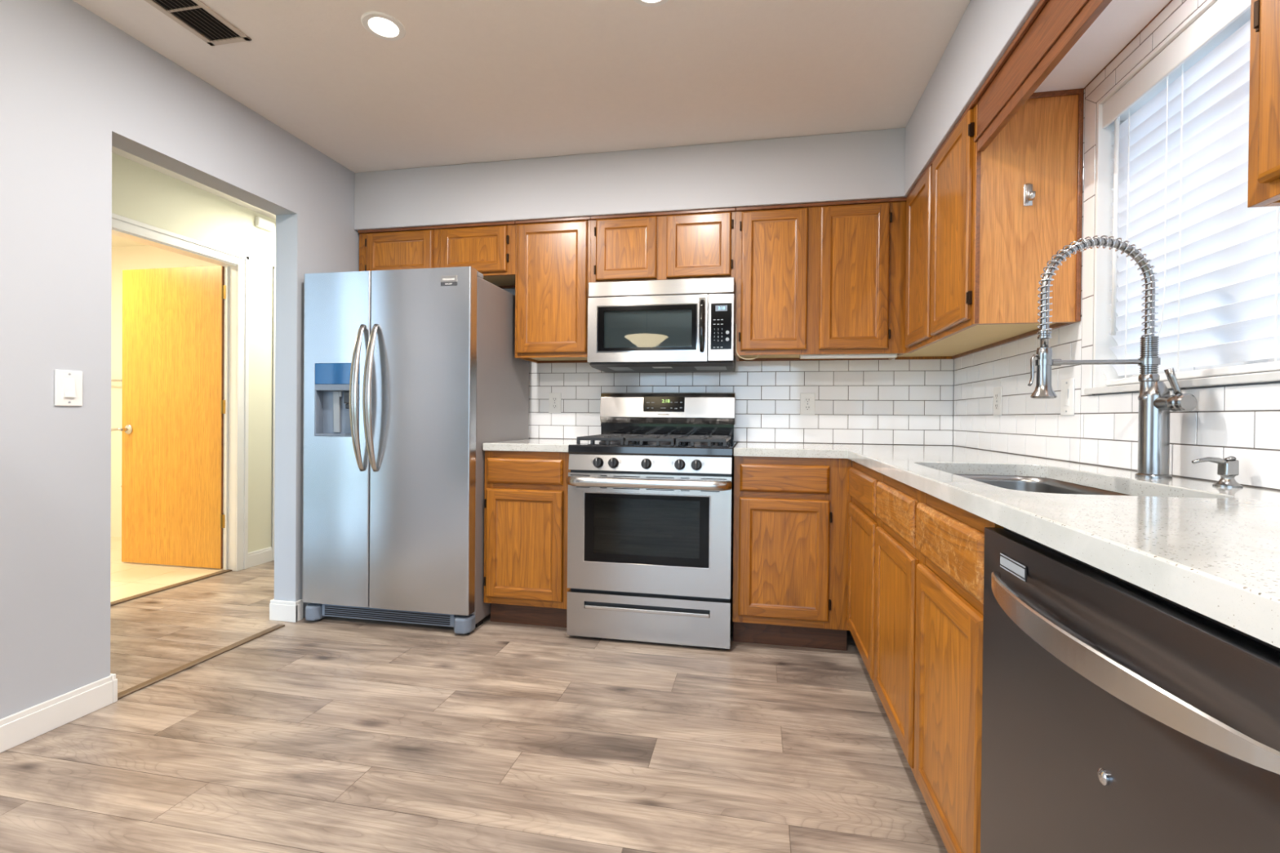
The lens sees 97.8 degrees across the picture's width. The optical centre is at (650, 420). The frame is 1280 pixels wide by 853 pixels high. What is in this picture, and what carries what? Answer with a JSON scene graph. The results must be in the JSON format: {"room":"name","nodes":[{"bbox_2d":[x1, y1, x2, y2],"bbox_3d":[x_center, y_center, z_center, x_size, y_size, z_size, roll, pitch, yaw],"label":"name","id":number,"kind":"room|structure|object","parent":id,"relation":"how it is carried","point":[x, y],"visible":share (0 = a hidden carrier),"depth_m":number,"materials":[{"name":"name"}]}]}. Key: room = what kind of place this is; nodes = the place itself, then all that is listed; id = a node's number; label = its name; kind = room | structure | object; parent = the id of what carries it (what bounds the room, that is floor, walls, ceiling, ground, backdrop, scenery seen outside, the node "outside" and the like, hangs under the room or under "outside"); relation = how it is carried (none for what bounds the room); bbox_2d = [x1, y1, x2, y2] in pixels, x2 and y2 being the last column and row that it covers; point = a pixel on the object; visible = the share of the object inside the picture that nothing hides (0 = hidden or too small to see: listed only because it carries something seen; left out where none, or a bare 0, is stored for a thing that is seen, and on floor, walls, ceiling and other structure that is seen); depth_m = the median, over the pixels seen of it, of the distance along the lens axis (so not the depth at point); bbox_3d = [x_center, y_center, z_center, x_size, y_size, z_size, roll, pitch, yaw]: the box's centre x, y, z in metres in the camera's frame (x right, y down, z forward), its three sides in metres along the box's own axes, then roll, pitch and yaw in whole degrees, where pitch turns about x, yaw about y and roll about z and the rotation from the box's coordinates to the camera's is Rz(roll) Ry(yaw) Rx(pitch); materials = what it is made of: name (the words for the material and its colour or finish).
{"room":"kitchen","nodes":[
{"label":"kitchen","id":0,"kind":"room"},
{"bbox_2d":[111,244,217,537],"bbox_3d":[-4.067,-0.230,3.563,2.350,2.432,2.150,1,0,11],"label":"wall","id":1,"kind":"structure","parent":0,"point":[146,256],"depth_m":4.68,"materials":[{"name":"paint"}]},
{"bbox_2d":[111,265,226,568],"bbox_3d":[-3.260,-0.029,3.779,0.900,2.018,0.094,1,0,11],"label":"door","id":2,"kind":"structure","parent":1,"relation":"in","point":[173,406],"depth_m":3.78,"materials":[{"name":"brown wood"}]},
{"bbox_2d":[0,0,359,719],"bbox_3d":[-2.116,-0.199,1.386,0.126,2.432,7.600,1,0,11],"label":"wall","id":3,"kind":"structure","parent":0,"point":[75,86],"depth_m":1.91,"materials":[{"name":"grey paint"}]},
{"bbox_2d":[0,673,117,752],"bbox_3d":[-2.419,0.974,-0.151,0.154,0.101,4.456,1,0,11],"label":"baseboard","id":4,"kind":"structure","parent":3,"relation":"attached to","point":[20,727],"depth_m":1.85,"materials":[{"name":"white paint"}]},
{"bbox_2d":[54,369,82,406],"bbox_3d":[-1.952,-0.110,1.879,0.012,0.120,0.077,1,0,11],"label":"light switch","id":5,"kind":"object","parent":3,"relation":"attached to","point":[68,384],"visible":1,"depth_m":1.88,"materials":[{"name":"white plastic"}]},
{"bbox_2d":[269,599,302,622],"bbox_3d":[-1.641,0.955,3.948,0.154,0.102,2.300,1,0,11],"label":"baseboard","id":6,"kind":"structure","parent":3,"relation":"attached to","point":[279,610],"depth_m":2.82,"materials":[{"name":"white paint"}]},
{"bbox_2d":[111,152,275,552],"bbox_3d":[-2.803,-0.219,3.654,0.100,2.432,3.400,1,0,11],"label":"wall","id":7,"kind":"structure","parent":0,"point":[140,193],"depth_m":3.79,"materials":[{"name":"beige paint"}]},
{"bbox_2d":[111,213,248,571],"bbox_3d":[-2.859,-0.054,3.308,0.120,2.105,0.968,1,0,11],"label":"trim","id":8,"kind":"structure","parent":7,"relation":"attached to","point":[236,304],"depth_m":3.71,"materials":[{"name":"white paint"}]},
{"bbox_2d":[248,546,272,568],"bbox_3d":[-2.879,0.950,3.007,0.014,0.101,1.979,1,0,11],"label":"baseboard","id":9,"kind":"structure","parent":7,"relation":"attached to","point":[260,557],"depth_m":3.88,"materials":[{"name":"white paint"}]},
{"bbox_2d":[255,217,274,231],"bbox_3d":[-2.678,-1.366,3.885,0.034,0.065,0.130,1,0,11],"label":"door chime","id":10,"kind":"object","parent":7,"relation":"attached to","point":[261,223],"visible":1,"depth_m":3.86,"materials":[{"name":"white plastic"}]},
{"bbox_2d":[271,266,275,560],"bbox_3d":[-2.597,-0.054,4.420,0.020,2.095,0.910,1,0,11],"label":"trim","id":11,"kind":"structure","parent":7,"relation":"attached to","point":[273,267],"depth_m":3.97,"materials":[{"name":"white paint"}]},
{"bbox_2d":[0,536,947,852],"bbox_3d":[-2.100,1.046,1.389,6.950,0.062,7.800,1,0,11],"label":"floor","id":12,"kind":"structure","parent":0,"point":[330,734],"depth_m":1.77,"materials":[{"name":"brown wood"}]},
{"bbox_2d":[110,568,232,605],"bbox_3d":[-2.878,0.994,3.323,0.050,0.009,0.830,1,0,11],"label":"trim","id":13,"kind":"structure","parent":12,"relation":"on","point":[131,597],"depth_m":3.32,"materials":[{"name":"brown wood"}]},
{"bbox_2d":[117,624,284,699],"bbox_3d":[-1.889,1.009,2.396,0.040,0.008,0.743,1,0,11],"label":"trim","id":14,"kind":"structure","parent":12,"relation":"on","point":[175,671],"depth_m":2.32,"materials":[{"name":"brown wood"}]},
{"bbox_2d":[302,266,528,634],"bbox_3d":[-1.236,0.141,3.026,0.909,1.748,0.784,1,0,11],"label":"refrigerator","id":15,"kind":"object","parent":12,"relation":"on","point":[408,374],"visible":0.98,"depth_m":2.71,"materials":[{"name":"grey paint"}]},
{"bbox_2d":[484,450,570,627],"bbox_3d":[-0.549,0.585,3.016,0.450,0.874,0.617,1,0,11],"label":"base cabinet","id":16,"kind":"object","parent":12,"relation":"on","point":[526,495],"visible":0.79,"depth_m":2.72,"materials":[{"name":"brown wood"}]},
{"bbox_2d":[483,438,590,452],"bbox_3d":[-0.545,0.128,3.012,0.448,0.037,0.622,1,0,11],"label":"countertop","id":17,"kind":"structure","parent":16,"relation":"on","point":[533,444],"depth_m":2.73,"materials":[{"name":"white stone"}]},
{"bbox_2d":[566,392,736,648],"bbox_3d":[0.039,0.435,2.835,0.767,1.186,0.694,1,0,11],"label":"gas range","id":18,"kind":"object","parent":12,"relation":"on","point":[651,513],"visible":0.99,"depth_m":2.57,"materials":[{"name":"grey metal"}]},
{"bbox_2d":[568,440,736,457],"bbox_3d":[0.042,0.134,2.831,0.763,0.043,0.560,1,0,11],"label":"cooktop","id":19,"kind":"object","parent":18,"relation":"in","point":[592,448],"depth_m":2.58,"materials":[{"name":"black metal"}]},
{"bbox_2d":[732,456,851,650],"bbox_3d":[0.683,0.597,2.782,0.509,0.874,0.617,1,0,11],"label":"base cabinet","id":20,"kind":"object","parent":12,"relation":"on","point":[790,526],"visible":0.91,"depth_m":2.49,"materials":[{"name":"brown wood"}]},
{"bbox_2d":[847,460,879,682],"bbox_3d":[1.110,0.605,2.114,0.617,0.874,0.570,1,0,11],"label":"base cabinet","id":21,"kind":"object","parent":12,"relation":"on","point":[863,521],"visible":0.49,"depth_m":2.11,"materials":[{"name":"brown wood"}]},
{"bbox_2d":[873,472,1004,852],"bbox_3d":[0.971,0.609,1.381,0.617,0.874,0.920,1,0,11],"label":"base cabinet","id":22,"kind":"object","parent":12,"relation":"on","point":[930,549],"visible":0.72,"depth_m":1.25,"materials":[{"name":"brown wood"}]},
{"bbox_2d":[733,442,1279,648],"bbox_3d":[0.783,0.148,1.680,1.111,0.037,2.744,1,0,11],"label":"countertop","id":23,"kind":"structure","parent":22,"relation":"on","point":[1213,552],"depth_m":0.80,"materials":[{"name":"white stone"}]},
{"bbox_2d":[955,474,1134,496],"bbox_3d":[0.943,0.273,1.385,0.411,0.205,0.801,1,0,11],"label":"sink","id":24,"kind":"object","parent":23,"relation":"in","point":[1025,483],"visible":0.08,"depth_m":1.70,"materials":[{"name":"metal"}]},
{"bbox_2d":[1027,235,1197,478],"bbox_3d":[1.094,-0.160,1.337,0.312,0.589,0.139,1,0,11],"label":"kitchen faucet","id":25,"kind":"object","parent":23,"relation":"on","point":[1156,402],"visible":1,"depth_m":1.34,"materials":[{"name":"silver metal"}]},
{"bbox_2d":[1191,456,1243,487],"bbox_3d":[1.188,0.105,1.173,0.086,0.064,0.045,1,0,11],"label":"soap dispenser","id":26,"kind":"object","parent":23,"relation":"on","point":[1228,468],"visible":1,"depth_m":1.16,"materials":[{"name":"silver metal"}]},
{"bbox_2d":[980,527,1279,852],"bbox_3d":[0.788,0.618,0.637,0.642,0.862,0.602,1,0,11],"label":"dishwasher","id":27,"kind":"object","parent":12,"relation":"on","point":[1119,715],"visible":0.98,"depth_m":0.61,"materials":[{"name":"grey metal"}]},
{"bbox_2d":[72,0,970,247],"bbox_3d":[-2.078,-1.464,1.373,6.950,0.100,7.800,1,0,11],"label":"ceiling","id":28,"kind":"structure","parent":0,"point":[467,82],"depth_m":2.24,"materials":[{"name":"paint"}]},
{"bbox_2d":[144,0,251,45],"bbox_3d":[-1.595,-1.408,1.913,0.180,0.009,0.350,1,0,11],"label":"ceiling vent","id":29,"kind":"object","parent":28,"relation":"in","point":[193,15],"visible":1,"depth_m":1.97,"materials":[{"name":"metal"}]},
{"bbox_2d":[360,11,405,40],"bbox_3d":[-0.950,-1.405,1.992,0.144,0.006,0.144,1,0,11],"label":"recessed light","id":30,"kind":"object","parent":28,"relation":"in","point":[381,25],"visible":1,"depth_m":1.99,"materials":[{"name":"white paint"}]},
{"bbox_2d":[633,0,668,7],"bbox_3d":[0.003,-1.395,1.811,0.144,0.006,0.144,1,0,11],"label":"recessed light","id":31,"kind":"object","parent":28,"relation":"in","point":[651,3],"visible":1,"depth_m":1.86,"materials":[{"name":"white paint"}]},
{"bbox_2d":[502,288,954,464],"bbox_3d":[-0.014,-0.192,3.302,3.289,2.432,0.151,1,0,11],"label":"wall","id":32,"kind":"structure","parent":0,"point":[892,402],"depth_m":3.07,"materials":[{"name":"white tile"}]},
{"bbox_2d":[358,221,515,288],"bbox_3d":[-1.179,-0.948,3.276,0.963,0.287,0.328,1,0,11],"label":"upper cabinet","id":33,"kind":"object","parent":32,"relation":"attached to","point":[489,248],"visible":0.77,"depth_m":3.11,"materials":[{"name":"brown wood"}]},
{"bbox_2d":[515,216,591,363],"bbox_3d":[-0.499,-0.714,3.148,0.424,0.741,0.328,1,0,11],"label":"upper cabinet","id":34,"kind":"object","parent":32,"relation":"attached to","point":[553,255],"visible":0.91,"depth_m":2.99,"materials":[{"name":"brown wood"}]},
{"bbox_2d":[548,392,560,413],"bbox_3d":[-0.567,-0.108,3.328,0.077,0.120,0.008,1,0,11],"label":"wall outlet","id":35,"kind":"object","parent":32,"relation":"attached to","point":[554,398],"visible":1,"depth_m":3.33,"materials":[{"name":"white plastic"}]},
{"bbox_2d":[551,396,557,401],"bbox_3d":[-0.568,-0.129,3.325,0.034,0.028,0.002,1,0,11],"label":"receptacle","id":36,"kind":"object","parent":35,"relation":"attached to","point":[553,398],"depth_m":3.32,"materials":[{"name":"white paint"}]},
{"bbox_2d":[551,404,557,408],"bbox_3d":[-0.568,-0.087,3.325,0.034,0.028,0.002,1,0,11],"label":"receptacle","id":37,"kind":"object","parent":35,"relation":"attached to","point":[553,406],"depth_m":3.32,"materials":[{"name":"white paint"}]},
{"bbox_2d":[590,208,735,282],"bbox_3d":[0.085,-0.900,3.037,0.760,0.357,0.328,1,0,11],"label":"upper cabinet","id":38,"kind":"object","parent":32,"relation":"attached to","point":[697,243],"visible":0.87,"depth_m":2.88,"materials":[{"name":"brown wood"}]},
{"bbox_2d":[587,276,735,372],"bbox_3d":[0.076,-0.499,3.003,0.754,0.442,0.399,1,0,11],"label":"microwave oven","id":39,"kind":"object","parent":38,"relation":"attached to","point":[668,325],"visible":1,"depth_m":2.86,"materials":[{"name":"grey metal"}]},
{"bbox_2d":[528,358,954,445],"bbox_3d":[0.404,-0.094,3.152,2.410,0.523,0.010,1,0,11],"label":"tile backsplash","id":40,"kind":"structure","parent":32,"relation":"attached to","point":[892,402],"depth_m":3.07,"materials":[{"name":"white tile"}]},
{"bbox_2d":[800,392,814,414],"bbox_3d":[0.861,-0.093,3.057,0.077,0.120,0.008,1,0,11],"label":"wall outlet","id":41,"kind":"object","parent":32,"relation":"attached to","point":[806,399],"visible":1,"depth_m":3.06,"materials":[{"name":"white plastic"}]},
{"bbox_2d":[804,397,810,402],"bbox_3d":[0.861,-0.114,3.054,0.034,0.028,0.002,1,0,11],"label":"receptacle","id":42,"kind":"object","parent":41,"relation":"attached to","point":[806,399],"depth_m":3.05,"materials":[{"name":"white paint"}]},
{"bbox_2d":[804,404,810,410],"bbox_3d":[0.861,-0.072,3.054,0.034,0.028,0.002,1,0,11],"label":"receptacle","id":43,"kind":"object","parent":41,"relation":"attached to","point":[806,407],"depth_m":3.05,"materials":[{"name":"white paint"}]},
{"bbox_2d":[734,197,906,361],"bbox_3d":[0.857,-0.700,2.891,0.814,0.741,0.328,1,0,11],"label":"upper cabinet","id":44,"kind":"object","parent":32,"relation":"attached to","point":[818,278],"visible":0.97,"depth_m":2.73,"materials":[{"name":"brown wood"}]},
{"bbox_2d":[735,324,759,359],"bbox_3d":[0.490,-0.399,2.826,0.124,0.179,0.008,0,0,-7],"label":"power cord","id":45,"kind":"object","parent":44,"relation":"hanging from","point":[735,324],"visible":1,"depth_m":2.82,"materials":[{"name":"white plastic"}]},
{"bbox_2d":[800,353,897,359],"bbox_3d":[0.977,-0.326,2.767,0.455,0.030,0.042,1,0,11],"label":"light","id":46,"kind":"object","parent":44,"relation":"attached to","point":[891,355],"visible":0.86,"depth_m":2.75,"materials":[{"name":"white plastic"}]},
{"bbox_2d":[354,0,1170,231],"bbox_3d":[-0.409,-1.233,1.164,3.289,0.330,4.209,1,0,11],"label":"soffit","id":47,"kind":"structure","parent":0,"point":[887,163],"depth_m":2.78,"materials":[{"name":"grey paint"}]},
{"bbox_2d":[952,0,1279,491],"bbox_3d":[1.114,-0.161,0.035,0.153,2.432,6.150,1,0,11],"label":"wall","id":48,"kind":"structure","parent":0,"point":[1242,422],"depth_m":1.72,"materials":[{"name":"white tile"}]},
{"bbox_2d":[894,88,1084,359],"bbox_3d":[1.322,-0.692,2.377,0.328,0.741,1.162,1,0,11],"label":"upper cabinet","id":49,"kind":"object","parent":48,"relation":"attached to","point":[976,256],"visible":0.92,"depth_m":1.83,"materials":[{"name":"brown wood"}]},
{"bbox_2d":[1023,182,1035,206],"bbox_3d":[1.222,-0.733,1.794,0.026,0.072,0.037,1,0,11],"label":"wall hook","id":50,"kind":"object","parent":49,"relation":"attached to","point":[1029,195],"visible":1,"depth_m":1.80,"materials":[{"name":"silver metal"}]},
{"bbox_2d":[972,0,1112,151],"bbox_3d":[0.981,-0.969,1.329,0.032,0.180,1.048,1,0,11],"label":"valance board","id":51,"kind":"object","parent":49,"relation":"attached to","point":[1054,27],"visible":1,"depth_m":1.48,"materials":[{"name":"brown wood"}]},
{"bbox_2d":[993,386,1002,415],"bbox_3d":[1.480,-0.084,2.382,0.008,0.120,0.077,1,0,11],"label":"wall outlet","id":52,"kind":"object","parent":48,"relation":"attached to","point":[997,391],"visible":1,"depth_m":2.37,"materials":[{"name":"white plastic"}]},
{"bbox_2d":[995,392,998,399],"bbox_3d":[1.478,-0.105,2.382,0.002,0.028,0.034,1,0,11],"label":"receptacle","id":53,"kind":"object","parent":52,"relation":"attached to","point":[996,393],"depth_m":2.38,"materials":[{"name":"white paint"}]},
{"bbox_2d":[995,402,998,409],"bbox_3d":[1.477,-0.063,2.382,0.002,0.028,0.034,1,0,11],"label":"receptacle","id":54,"kind":"object","parent":52,"relation":"attached to","point":[996,403],"depth_m":2.38,"materials":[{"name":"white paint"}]},
{"bbox_2d":[1060,377,1075,415],"bbox_3d":[1.377,-0.079,1.846,0.010,0.120,0.077,1,0,11],"label":"dimmer switch","id":55,"kind":"object","parent":48,"relation":"attached to","point":[1068,385],"visible":1,"depth_m":1.84,"materials":[{"name":"white plastic"}]},
{"bbox_2d":[1084,0,1279,394],"bbox_3d":[1.346,-0.525,1.262,0.162,0.893,0.936,1,0,11],"label":"window","id":56,"kind":"structure","parent":48,"relation":"in","point":[1103,340],"depth_m":1.70,"materials":[{"name":"white paint"}]},
{"bbox_2d":[1102,0,1279,386],"bbox_3d":[1.319,-0.532,1.268,0.068,0.854,0.866,1,0,11],"label":"window blind","id":57,"kind":"object","parent":56,"relation":"attached to","point":[1180,146],"visible":0.94,"depth_m":1.37,"materials":[{"name":"white plastic"}]},
{"bbox_2d":[1247,0,1279,207],"bbox_3d":[0.936,-0.681,0.347,0.328,0.745,0.900,1,0,11],"label":"upper cabinet","id":58,"kind":"object","parent":48,"relation":"attached to","point":[1264,142],"visible":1,"depth_m":0.77,"materials":[{"name":"brown wood"}]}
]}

